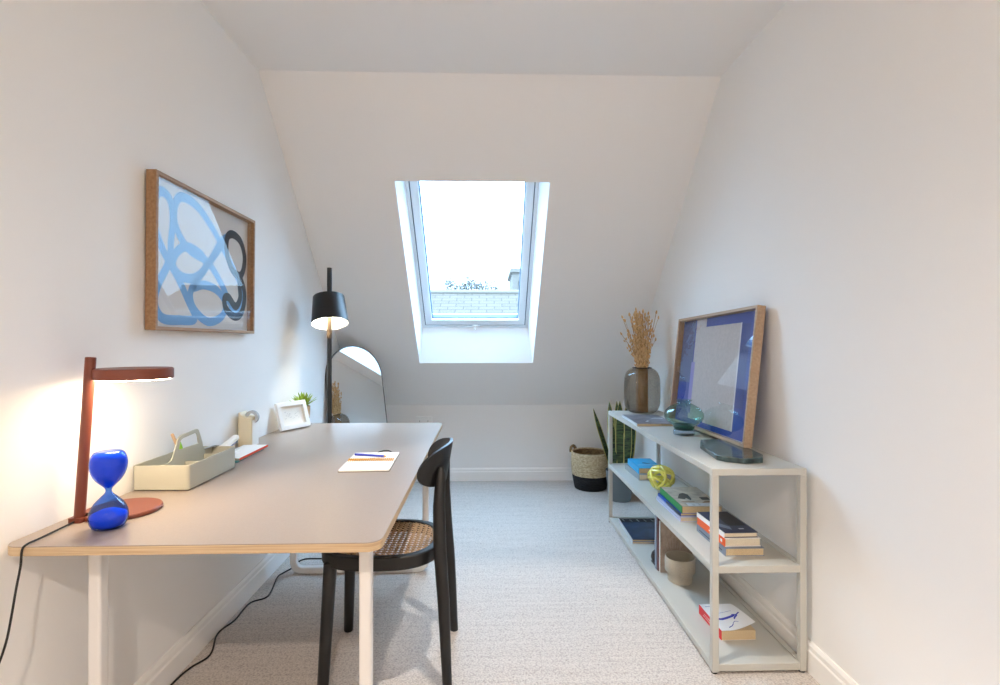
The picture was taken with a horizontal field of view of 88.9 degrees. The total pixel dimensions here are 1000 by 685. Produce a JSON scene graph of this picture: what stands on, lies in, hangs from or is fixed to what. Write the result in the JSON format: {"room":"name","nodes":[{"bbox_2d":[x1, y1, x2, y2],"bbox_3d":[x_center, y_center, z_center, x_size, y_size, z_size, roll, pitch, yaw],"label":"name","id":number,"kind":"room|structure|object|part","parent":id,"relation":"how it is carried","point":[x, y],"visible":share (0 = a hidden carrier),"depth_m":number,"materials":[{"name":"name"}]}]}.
{"room":"home office","nodes":[
{"label":"home office","id":0,"kind":"room"},
{"bbox_2d":[0,0,339,684],"bbox_3d":[-1.236,-0.072,1.363,0.120,2.575,6.190,0,0,-2],"label":"wall","id":1,"kind":"structure","parent":0,"point":[95,95],"depth_m":1.56,"materials":[{"name":"paint"}]},
{"bbox_2d":[145,169,254,333],"bbox_3d":[-1.171,-0.309,2.058,0.035,0.535,0.725,0,0,-2],"label":"framed print","id":2,"kind":"object","parent":1,"relation":"attached to","point":[200,250],"visible":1,"depth_m":1.97,"materials":[{"name":"blue paper"}]},
{"bbox_2d":[133,553,289,684],"bbox_3d":[-1.168,1.159,1.365,0.016,0.112,6.190,0,0,-2],"label":"baseboard","id":3,"kind":"structure","parent":1,"relation":"attached to","point":[180,655],"depth_m":2.07,"materials":[{"name":"white wood"}]},
{"bbox_2d":[259,70,720,404],"bbox_3d":[-0.066,-0.518,3.648,2.340,2.136,2.136,0,0,-2],"label":"sloped ceiling","id":4,"kind":"structure","parent":0,"point":[612,158],"depth_m":3.06,"materials":[{"name":"paint"}]},
{"bbox_2d":[405,181,538,329],"bbox_3d":[-0.187,-0.628,3.653,0.842,1.054,1.037,0,0,-2],"label":"window","id":5,"kind":"structure","parent":4,"relation":"in","point":[430,319],"depth_m":3.75,"materials":[{"name":"paint"}]},
{"bbox_2d":[200,0,788,76],"bbox_3d":[0.018,-1.420,0.441,2.340,0.120,4.280,0,0,-2],"label":"ceiling","id":6,"kind":"structure","parent":0,"point":[701,38],"depth_m":2.24,"materials":[{"name":"paint"}]},
{"bbox_2d":[173,480,819,684],"bbox_3d":[-0.006,1.265,1.395,2.580,0.100,6.430,0,0,-2],"label":"floor","id":7,"kind":"structure","parent":0,"point":[549,592],"depth_m":2.27,"materials":[{"name":"carpet"}]},
{"bbox_2d":[8,423,441,684],"bbox_3d":[-0.750,0.845,2.103,0.879,0.740,1.812,0,0,-2],"label":"desk","id":8,"kind":"object","parent":7,"relation":"on","point":[291,496],"visible":0.84,"depth_m":1.42,"materials":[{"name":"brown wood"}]},
{"bbox_2d":[0,357,173,662],"bbox_3d":[-1.034,0.626,1.229,0.224,1.175,0.594,0,0,-2],"label":"desk lamp","id":9,"kind":"object","parent":8,"relation":"on","point":[138,507],"visible":0.93,"depth_m":1.35,"materials":[{"name":"metal"}]},
{"bbox_3d":[-1.113,0.841,1.136,0.038,0.745,0.413,0,0,3],"label":"power cord","id":10,"kind":"part","parent":9,"relation":"part of","materials":[{"name":"black rubber"}]},
{"bbox_2d":[98,378,170,381],"bbox_3d":[-1.022,0.101,1.424,0.176,0.005,0.176,0,0,-2],"label":"diffuser","id":11,"kind":"object","parent":9,"relation":"attached to","point":[99,379],"depth_m":1.34,"materials":[{"name":"white plastic"}]},
{"bbox_2d":[87,449,128,530],"bbox_3d":[-1.005,0.376,1.309,0.085,0.199,0.085,0,0,-2],"label":"hourglass","id":12,"kind":"object","parent":8,"relation":"on","point":[107,467],"visible":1,"depth_m":1.29,"materials":[{"name":"blue glass"}]},
{"bbox_2d":[134,429,234,490],"bbox_3d":[-1.087,0.392,1.781,0.179,0.166,0.307,0,0,-2],"label":"caddy","id":13,"kind":"object","parent":8,"relation":"on","point":[186,468],"visible":1,"depth_m":1.70,"materials":[{"name":"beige plastic"}]},
{"bbox_2d":[171,433,176,443],"bbox_3d":[-1.127,0.389,1.797,0.010,0.152,0.089,0,0,4],"label":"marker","id":14,"kind":"object","parent":13,"relation":"in","point":[172,434],"visible":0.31,"depth_m":1.76,"materials":[{"name":"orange plastic"}]},
{"bbox_3d":[-0.701,0.856,1.340,0.725,0.718,0.034,0,0,-2],"label":"leg frame","id":15,"kind":"part","parent":8,"relation":"part of","materials":[{"name":"white metal"}]},
{"bbox_2d":[238,410,259,446],"bbox_3d":[-1.148,0.394,2.344,0.076,0.162,0.073,0,0,-2],"label":"tape dispenser","id":16,"kind":"object","parent":8,"relation":"on","point":[248,425],"visible":0.93,"depth_m":2.31,"materials":[{"name":"beige plastic"}]},
{"bbox_3d":[-1.124,0.412,2.345,0.002,0.118,0.062,0,0,-2],"label":"plate","id":17,"kind":"part","parent":16,"relation":"part of","materials":[{"name":"white plastic"}]},
{"bbox_2d":[235,449,263,462],"bbox_3d":[-1.094,0.472,2.137,0.104,0.006,0.250,0,0,-3],"label":"notebook","id":18,"kind":"object","parent":8,"relation":"on","point":[236,461],"visible":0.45,"depth_m":2.08,"materials":[{"name":"grey paper"}]},
{"bbox_2d":[235,445,267,459],"bbox_3d":[-1.093,0.465,2.162,0.106,0.009,0.270,0,0,-2],"label":"notebook","id":19,"kind":"object","parent":18,"relation":"on","point":[245,451],"visible":0.7,"depth_m":2.17,"materials":[{"name":"white paper"}]},
{"bbox_2d":[220,435,239,452],"bbox_3d":[-1.118,0.425,2.100,0.028,0.070,0.127,0,0,7],"label":"stapler","id":20,"kind":"object","parent":19,"relation":"on","point":[233,440],"visible":0.48,"depth_m":2.12,"materials":[{"name":"white plastic"}]},
{"bbox_3d":[-1.118,0.415,2.098,0.027,0.051,0.122,0,0,6],"label":"arm","id":21,"kind":"part","parent":20,"relation":"part of","materials":[{"name":"white plastic"}]},
{"bbox_2d":[274,400,310,431],"bbox_3d":[-1.133,0.398,2.792,0.060,0.150,0.205,0,0,24],"label":"framed photo","id":22,"kind":"object","parent":8,"relation":"on","point":[290,415],"visible":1,"depth_m":2.79,"materials":[{"name":"white plastic"}]},
{"bbox_2d":[289,391,315,417],"bbox_3d":[-1.144,0.378,2.939,0.183,0.193,0.156,0,0,-2],"label":"potted plant","id":23,"kind":"object","parent":8,"relation":"on","point":[302,396],"visible":0.45,"depth_m":2.94,"materials":[{"name":"green plant"}]},
{"bbox_3d":[-0.741,0.856,2.699,0.725,0.718,0.034,0,0,-2],"label":"leg frame","id":24,"kind":"part","parent":8,"relation":"part of","materials":[{"name":"white metal"}]},
{"bbox_2d":[338,450,399,471],"bbox_3d":[-0.513,0.467,2.050,0.188,0.019,0.360,0,0,-4],"label":"notebook","id":25,"kind":"object","parent":8,"relation":"on","point":[355,463],"visible":0.98,"depth_m":1.97,"materials":[{"name":"paper"}]},
{"bbox_2d":[354,453,386,456],"bbox_3d":[-0.530,0.463,2.092,0.146,0.010,0.010,0,0,14],"label":"ballpoint pen","id":26,"kind":"object","parent":25,"relation":"on","point":[355,454],"visible":1,"depth_m":2.09,"materials":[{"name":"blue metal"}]},
{"bbox_2d":[170,558,321,684],"bbox_3d":[-1.097,1.211,2.226,0.238,0.007,2.101,0,0,9],"label":"power cord","id":27,"kind":"object","parent":7,"relation":"on","point":[235,619],"visible":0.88,"depth_m":2.18,"materials":[{"name":"black rubber"}]},
{"bbox_2d":[311,267,348,422],"bbox_3d":[-1.016,0.383,3.054,0.222,1.665,0.241,0,0,-2],"label":"floor lamp","id":28,"kind":"object","parent":7,"relation":"on","point":[329,311],"visible":0.73,"depth_m":3.06,"materials":[{"name":"black metal"}]},
{"bbox_3d":[-1.015,-0.190,3.053,0.220,0.225,0.239,0,0,-2],"label":"lamp shade","id":29,"kind":"part","parent":28,"relation":"part of","materials":[{"name":"black metal"}]},
{"bbox_2d":[325,346,387,422],"bbox_3d":[-1.024,0.620,3.739,0.236,1.190,0.480,0,0,39],"label":"floor mirror","id":30,"kind":"object","parent":7,"relation":"on","point":[358,396],"visible":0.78,"depth_m":3.77,"materials":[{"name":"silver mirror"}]},
{"bbox_2d":[317,438,457,684],"bbox_3d":[-0.420,0.797,1.957,0.495,0.841,0.442,0,0,-2],"label":"dining chair","id":31,"kind":"object","parent":7,"relation":"on","point":[434,471],"visible":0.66,"depth_m":1.82,"materials":[{"name":"black wood"}]},
{"bbox_3d":[-0.605,1.000,1.787,0.048,0.436,0.111,0,0,-2],"label":"leg","id":32,"kind":"part","parent":31,"relation":"part of","materials":[{"name":"black wood"}]},
{"bbox_3d":[-0.627,1.000,2.127,0.046,0.435,0.096,0,0,-27],"label":"leg","id":33,"kind":"part","parent":31,"relation":"part of","materials":[{"name":"black wood"}]},
{"bbox_3d":[-0.447,0.754,1.969,0.386,0.005,0.344,0,0,-2],"label":"cane seat","id":34,"kind":"part","parent":31,"relation":"part of","materials":[{"name":"beige wicker"}]},
{"bbox_3d":[-0.240,0.453,1.974,0.118,0.151,0.357,0,0,-2],"label":"backrest","id":35,"kind":"part","parent":31,"relation":"part of","materials":[{"name":"black wood"}]},
{"bbox_3d":[-0.209,0.835,1.821,0.053,0.763,0.119,0,0,-22],"label":"leg","id":36,"kind":"part","parent":31,"relation":"part of","materials":[{"name":"black wood"}]},
{"bbox_3d":[-0.218,0.835,2.126,0.054,0.762,0.112,0,0,21],"label":"leg","id":37,"kind":"part","parent":31,"relation":"part of","materials":[{"name":"black wood"}]},
{"bbox_2d":[569,444,607,491],"bbox_3d":[0.757,1.042,4.266,0.322,0.345,0.322,0,0,-12],"label":"storage basket","id":38,"kind":"object","parent":7,"relation":"on","point":[589,465],"visible":0.84,"depth_m":4.14,"materials":[{"name":"beige wicker"}]},
{"bbox_3d":[0.622,0.900,4.356,0.031,0.059,0.120,0,0,33],"label":"handle","id":39,"kind":"part","parent":38,"relation":"part of","materials":[{"name":"beige wicker"}]},
{"bbox_2d":[593,399,635,502],"bbox_3d":[0.896,0.822,3.921,0.295,0.786,0.216,0,0,-38],"label":"snake plant","id":40,"kind":"object","parent":7,"relation":"on","point":[624,436],"visible":0.48,"depth_m":3.88,"materials":[{"name":"green plant"}]},
{"bbox_3d":[0.927,1.100,3.946,0.216,0.230,0.216,0,0,-2],"label":"pot","id":41,"kind":"part","parent":40,"relation":"part of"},
{"bbox_2d":[608,410,806,673],"bbox_3d":[0.932,0.839,2.670,0.351,0.752,1.600,0,0,-2],"label":"shelf unit","id":42,"kind":"object","parent":7,"relation":"on","point":[769,651],"visible":0.8,"depth_m":2.01,"materials":[{"name":"grey metal"}]},
{"bbox_3d":[0.748,0.849,3.454,0.024,0.721,0.024,0,0,-2],"label":"post","id":43,"kind":"part","parent":42,"relation":"part of","materials":[{"name":"grey metal"}]},
{"bbox_3d":[0.911,1.192,3.458,0.303,0.026,0.023,0,0,-2],"label":"rail","id":44,"kind":"part","parent":42,"relation":"part of","materials":[{"name":"grey metal"}]},
{"bbox_2d":[619,522,654,543],"bbox_3d":[0.917,1.177,3.175,0.273,0.013,0.365,0,0,1],"label":"book","id":45,"kind":"object","parent":42,"relation":"on","point":[619,522],"visible":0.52,"depth_m":3.00,"materials":[{"name":"beige paper"}]},
{"bbox_2d":[619,518,654,541],"bbox_3d":[0.915,1.163,3.175,0.271,0.013,0.360,0,0,0],"label":"book","id":46,"kind":"object","parent":45,"relation":"on","point":[637,529],"visible":0.77,"depth_m":3.17,"materials":[{"name":"blue paper"}]},
{"bbox_2d":[624,367,660,413],"bbox_3d":[0.940,0.314,3.376,0.235,0.299,0.235,0,0,-2],"label":"glass vase","id":47,"kind":"object","parent":42,"relation":"on","point":[632,367],"visible":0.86,"depth_m":3.33,"materials":[{"name":"grey glass"}]},
{"bbox_2d":[620,308,658,411],"bbox_3d":[0.918,0.113,3.375,0.230,0.684,0.184,0,0,39],"label":"dried grass","id":48,"kind":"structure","parent":47,"relation":"in","point":[642,355],"depth_m":3.35,"materials":[{"name":"plant"}]},
{"bbox_2d":[625,464,663,479],"bbox_3d":[0.898,0.807,3.190,0.151,0.034,0.275,0,0,-4],"label":"book","id":49,"kind":"object","parent":42,"relation":"on","point":[628,468],"visible":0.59,"depth_m":3.10,"materials":[{"name":"paper"}]},
{"bbox_2d":[628,458,659,473],"bbox_3d":[0.904,0.772,3.190,0.146,0.036,0.255,0,0,-1],"label":"book","id":50,"kind":"object","parent":49,"relation":"on","point":[640,465],"visible":0.84,"depth_m":3.18,"materials":[{"name":"blue paper"}]},
{"bbox_2d":[622,415,673,425],"bbox_3d":[0.866,0.456,2.999,0.216,0.014,0.360,0,0,0],"label":"magazine","id":51,"kind":"object","parent":42,"relation":"on","point":[638,420],"visible":0.91,"depth_m":2.94,"materials":[{"name":"grey paper"}]},
{"bbox_2d":[651,549,654,564],"bbox_3d":[0.856,1.145,2.728,0.096,0.076,0.072,0,0,-2],"label":"bookend","id":52,"kind":"object","parent":42,"relation":"on","point":[653,551],"visible":0.26,"depth_m":2.72,"materials":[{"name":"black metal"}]},
{"bbox_2d":[655,515,656,569],"bbox_3d":[0.901,1.033,2.671,0.176,0.300,0.022,0,0,-2],"label":"book","id":53,"kind":"object","parent":42,"relation":"on","point":[655,515],"visible":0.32,"depth_m":2.66,"materials":[{"name":"paper"}]},
{"bbox_3d":[1.075,0.849,3.462,0.024,0.721,0.024,0,0,-2],"label":"post","id":54,"kind":"part","parent":42,"relation":"part of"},
{"bbox_2d":[657,517,660,570],"bbox_3d":[0.903,1.038,2.650,0.171,0.290,0.016,0,0,-2],"label":"book","id":55,"kind":"object","parent":42,"relation":"on","point":[658,519],"visible":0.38,"depth_m":2.64,"materials":[{"name":"paper"}]},
{"bbox_3d":[0.768,1.192,2.666,0.023,0.026,1.552,0,0,-2],"label":"rail","id":56,"kind":"part","parent":42,"relation":"part of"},
{"bbox_3d":[0.768,0.833,2.666,0.023,0.026,1.552,0,0,-2],"label":"rail","id":57,"kind":"part","parent":42,"relation":"part of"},
{"bbox_2d":[647,464,674,489],"bbox_3d":[0.889,0.745,2.811,0.151,0.141,0.148,0,0,-2],"label":"ornament","id":58,"kind":"object","parent":42,"relation":"on","point":[664,470],"visible":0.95,"depth_m":2.78,"materials":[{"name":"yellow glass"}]},
{"bbox_2d":[659,521,692,572],"bbox_3d":[0.907,1.052,2.632,0.169,0.262,0.016,0,0,-2],"label":"book","id":59,"kind":"object","parent":42,"relation":"on","point":[668,541],"visible":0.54,"depth_m":2.62,"materials":[{"name":"brown paper"}]},
{"bbox_2d":[656,496,696,521],"bbox_3d":[0.919,0.813,2.510,0.191,0.022,0.330,0,0,-2],"label":"book","id":60,"kind":"object","parent":42,"relation":"on","point":[680,518],"visible":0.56,"depth_m":2.38,"materials":[{"name":"paper"}]},
{"bbox_2d":[658,493,696,515],"bbox_3d":[0.924,0.795,2.515,0.189,0.014,0.320,0,0,-1],"label":"paperback book","id":61,"kind":"object","parent":60,"relation":"on","point":[661,496],"visible":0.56,"depth_m":2.42,"materials":[{"name":"blue paper"}]},
{"bbox_2d":[660,487,722,512],"bbox_3d":[0.932,0.771,2.510,0.189,0.032,0.315,0,0,0],"label":"book","id":62,"kind":"object","parent":61,"relation":"on","point":[685,499],"visible":0.92,"depth_m":2.47,"materials":[{"name":"paper"}]},
{"bbox_2d":[665,550,694,584],"bbox_3d":[0.896,1.123,2.539,0.144,0.120,0.144,0,0,-2],"label":"pot","id":63,"kind":"object","parent":42,"relation":"on","point":[679,565],"visible":1,"depth_m":2.49,"materials":[{"name":"beige ceramic"}]},
{"bbox_2d":[665,403,703,430],"bbox_3d":[0.928,0.375,2.573,0.192,0.176,0.192,0,0,-2],"label":"vase","id":64,"kind":"object","parent":42,"relation":"on","point":[678,426],"visible":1,"depth_m":2.54,"materials":[{"name":"green glass"}]},
{"bbox_3d":[0.928,0.424,2.573,0.102,0.026,0.102,0,0,-2],"label":"tinted stem","id":65,"kind":"part","parent":64,"relation":"part of","materials":[{"name":"green glass"}]},
{"bbox_3d":[0.789,0.849,1.878,0.024,0.721,0.024,0,0,-2],"label":"post","id":66,"kind":"part","parent":42,"relation":"part of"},
{"bbox_2d":[668,305,765,448],"bbox_3d":[1.063,0.153,2.596,0.105,0.625,0.912,0,0,-1],"label":"framed print","id":67,"kind":"object","parent":42,"relation":"on","point":[717,361],"visible":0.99,"depth_m":2.49,"materials":[{"name":"blue paper"}]},
{"bbox_2d":[699,604,755,639],"bbox_3d":[0.944,1.148,2.130,0.140,0.070,0.205,0,0,-2],"label":"paperback book","id":68,"kind":"object","parent":42,"relation":"on","point":[734,624],"visible":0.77,"depth_m":2.07,"materials":[{"name":"paper"}]},
{"bbox_3d":[1.095,0.833,2.675,0.023,0.026,1.552,0,0,-2],"label":"rail","id":69,"kind":"part","parent":42,"relation":"part of","materials":[{"name":"grey metal"}]},
{"bbox_2d":[697,524,763,555],"bbox_3d":[0.941,0.808,2.100,0.153,0.031,0.268,0,0,-2],"label":"book","id":70,"kind":"object","parent":42,"relation":"on","point":[742,550],"visible":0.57,"depth_m":1.97,"materials":[{"name":"paper"}]},
{"bbox_2d":[697,517,760,546],"bbox_3d":[0.939,0.777,2.107,0.144,0.031,0.250,0,0,-2],"label":"paperback book","id":71,"kind":"object","parent":70,"relation":"on","point":[749,541],"visible":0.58,"depth_m":1.99,"materials":[{"name":"paper"}]},
{"bbox_2d":[697,511,757,537],"bbox_3d":[0.935,0.751,2.113,0.136,0.020,0.245,0,0,-3],"label":"book","id":72,"kind":"object","parent":71,"relation":"on","point":[730,526],"visible":0.89,"depth_m":2.06,"materials":[{"name":"paper"}]},
{"bbox_2d":[700,439,762,463],"bbox_3d":[0.957,0.453,2.141,0.184,0.021,0.403,0,0,5],"label":"marble board","id":73,"kind":"object","parent":42,"relation":"on","point":[721,450],"visible":0.94,"depth_m":2.05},
{"bbox_3d":[1.095,1.192,2.675,0.023,0.026,1.552,0,0,-2],"label":"rail","id":74,"kind":"part","parent":42,"relation":"part of","materials":[{"name":"white metal"}]},
{"bbox_3d":[0.953,1.192,1.883,0.303,0.026,0.023,0,0,-2],"label":"rail","id":75,"kind":"part","parent":42,"relation":"part of","materials":[{"name":"white metal"}]},
{"bbox_3d":[0.953,0.833,1.883,0.303,0.026,0.023,0,0,-2],"label":"rail","id":76,"kind":"part","parent":42,"relation":"part of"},
{"bbox_3d":[1.116,0.849,1.887,0.024,0.721,0.024,0,0,-2],"label":"post","id":77,"kind":"part","parent":42,"relation":"part of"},
{"bbox_2d":[386,405,621,467],"bbox_3d":[-0.089,0.858,4.549,2.340,0.715,0.120,0,0,-2],"label":"wall","id":78,"kind":"structure","parent":0,"point":[484,436],"depth_m":4.50,"materials":[{"name":"paint"}]},
{"bbox_2d":[415,416,431,422],"bbox_3d":[-0.667,0.689,4.468,0.146,0.086,0.012,0,0,-2],"label":"wall socket","id":79,"kind":"object","parent":78,"relation":"attached to","point":[418,419],"visible":0.65,"depth_m":4.46,"materials":[{"name":"white plastic"}]},
{"bbox_2d":[415,467,572,481],"bbox_3d":[-0.087,1.159,4.481,2.308,0.112,0.016,0,0,-2],"label":"baseboard","id":80,"kind":"structure","parent":78,"relation":"attached to","point":[540,473],"depth_m":4.48,"materials":[{"name":"white wood"}]},
{"bbox_2d":[622,0,999,684],"bbox_3d":[1.223,-0.072,1.427,0.120,2.575,6.190,0,0,-2],"label":"wall","id":81,"kind":"structure","parent":0,"point":[844,184],"depth_m":1.61,"materials":[{"name":"paint"}]},
{"bbox_2d":[647,507,858,684],"bbox_3d":[1.155,1.159,1.426,0.016,0.112,6.190,0,0,-2],"label":"baseboard","id":82,"kind":"structure","parent":81,"relation":"attached to","point":[822,668],"depth_m":2.01,"materials":[{"name":"white paint"}]},
{"label":"outside","id":83,"kind":"structure","parent":0,"visible":0},
{"bbox_2d":[431,290,518,312],"bbox_3d":[-0.419,1.880,15.995,14.400,7.070,7.600,0,0,-2],"label":"house","id":84,"kind":"structure","parent":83,"point":[443,301],"depth_m":15.28,"materials":[{"name":"grey brick"}]},
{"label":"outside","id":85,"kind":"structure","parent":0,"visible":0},
{"bbox_2d":[507,268,519,289],"bbox_3d":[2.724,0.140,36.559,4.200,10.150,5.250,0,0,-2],"label":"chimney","id":86,"kind":"object","parent":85,"point":[514,273],"visible":0.06,"depth_m":34.04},
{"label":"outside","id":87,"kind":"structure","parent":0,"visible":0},
{"bbox_2d":[438,271,503,289],"bbox_3d":[-1.521,0.753,26.954,4.486,8.945,2.569,0,0,-2],"label":"tree","id":88,"kind":"object","parent":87,"point":[463,286],"visible":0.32,"depth_m":26.55,"materials":[{"name":"green plant"}]}
]}

